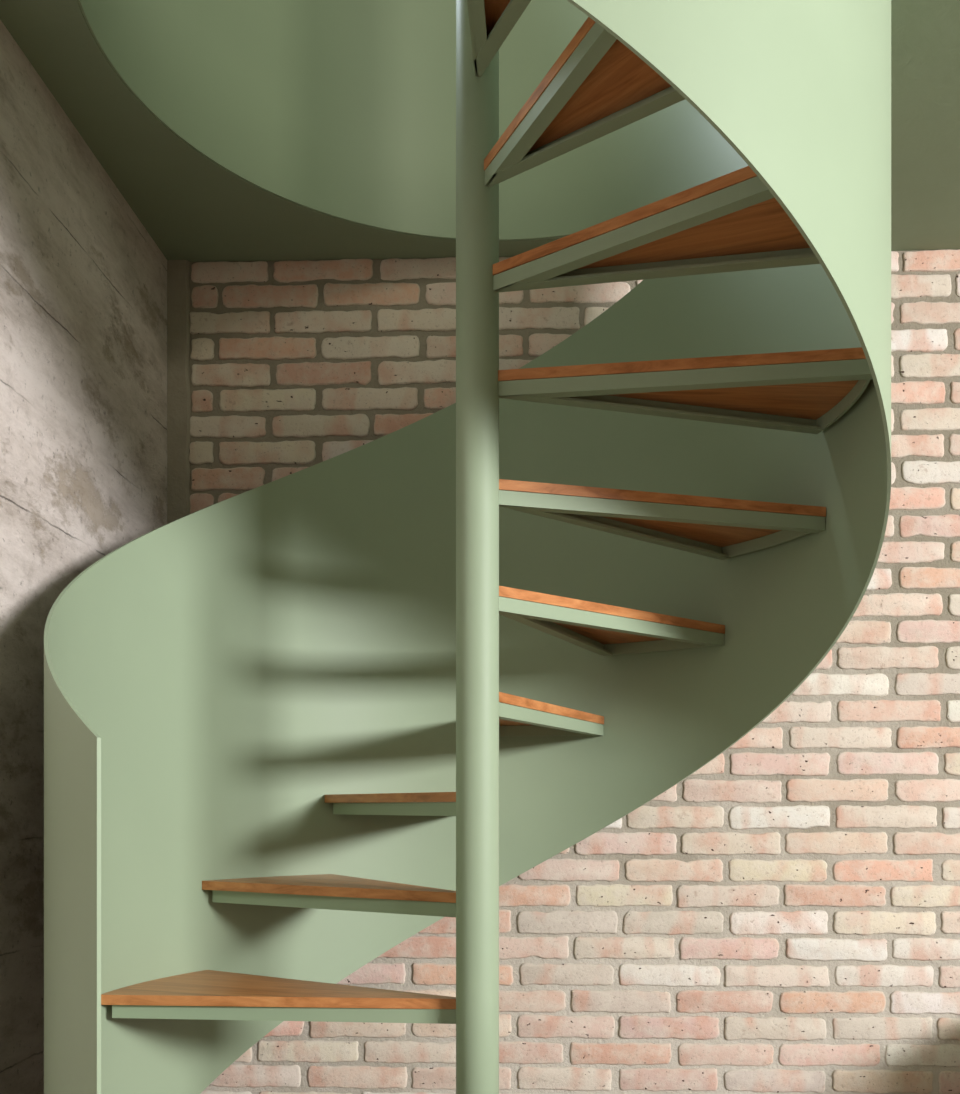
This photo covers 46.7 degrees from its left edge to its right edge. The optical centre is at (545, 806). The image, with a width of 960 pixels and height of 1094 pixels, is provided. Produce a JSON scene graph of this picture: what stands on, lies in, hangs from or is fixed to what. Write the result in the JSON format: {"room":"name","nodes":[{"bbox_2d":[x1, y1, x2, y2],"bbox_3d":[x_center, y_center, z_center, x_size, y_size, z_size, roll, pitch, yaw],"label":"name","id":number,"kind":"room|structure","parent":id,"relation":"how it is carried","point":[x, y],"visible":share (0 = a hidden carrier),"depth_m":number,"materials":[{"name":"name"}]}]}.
{"room":"stairwell","nodes":[
{"label":"stairwell","id":0,"kind":"room"},
{"bbox_2d":[0,20,166,1093],"bbox_3d":[-1.070,-0.241,0.075,0.150,2.388,6.150,0,0,0],"label":"wall","id":1,"kind":"structure","parent":0,"point":[83,282],"depth_m":2.21,"materials":[{"name":"concrete"}]},
{"bbox_2d":[78,0,747,239],"bbox_3d":[-0.130,-1.746,2.100,1.448,0.618,1.448,0,0,0],"label":"stairwell opening","id":2,"kind":"structure","parent":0,"point":[342,109],"depth_m":2.70,"materials":[{"name":"green paint"}]},
{"bbox_2d":[0,0,959,261],"bbox_3d":[1.627,-1.535,0.075,5.545,0.200,6.150,0,0,0],"label":"ceiling","id":3,"kind":"structure","parent":0,"point":[194,209],"depth_m":2.48,"materials":[{"name":"green paint"}]},
{"bbox_2d":[189,249,959,1093],"bbox_3d":[1.652,-0.243,2.913,5.502,2.391,0.156,0,0,2],"label":"wall","id":4,"kind":"structure","parent":0,"point":[783,917],"depth_m":2.88,"materials":[{"name":"brick"}]},
{"bbox_2d":[167,260,190,523],"bbox_3d":[-0.966,-0.241,2.922,0.059,2.388,0.022,0,0,0],"label":"trim","id":5,"kind":"structure","parent":4,"relation":"attached to","point":[178,286],"depth_m":2.91,"materials":[{"name":"concrete"}]},
{"bbox_3d":[1.628,1.013,0.075,5.545,0.120,6.150,0,0,0],"label":"floor","id":6,"kind":"structure","parent":0,"visible":0},
{"bbox_2d":[44,0,890,1093],"bbox_3d":[-0.130,-0.772,2.100,1.496,3.450,1.496,0,0,0],"label":"spiral staircase","id":7,"kind":"structure","parent":6,"relation":"on","point":[299,725],"depth_m":2.38,"materials":[{"name":"green metal"}]}
]}

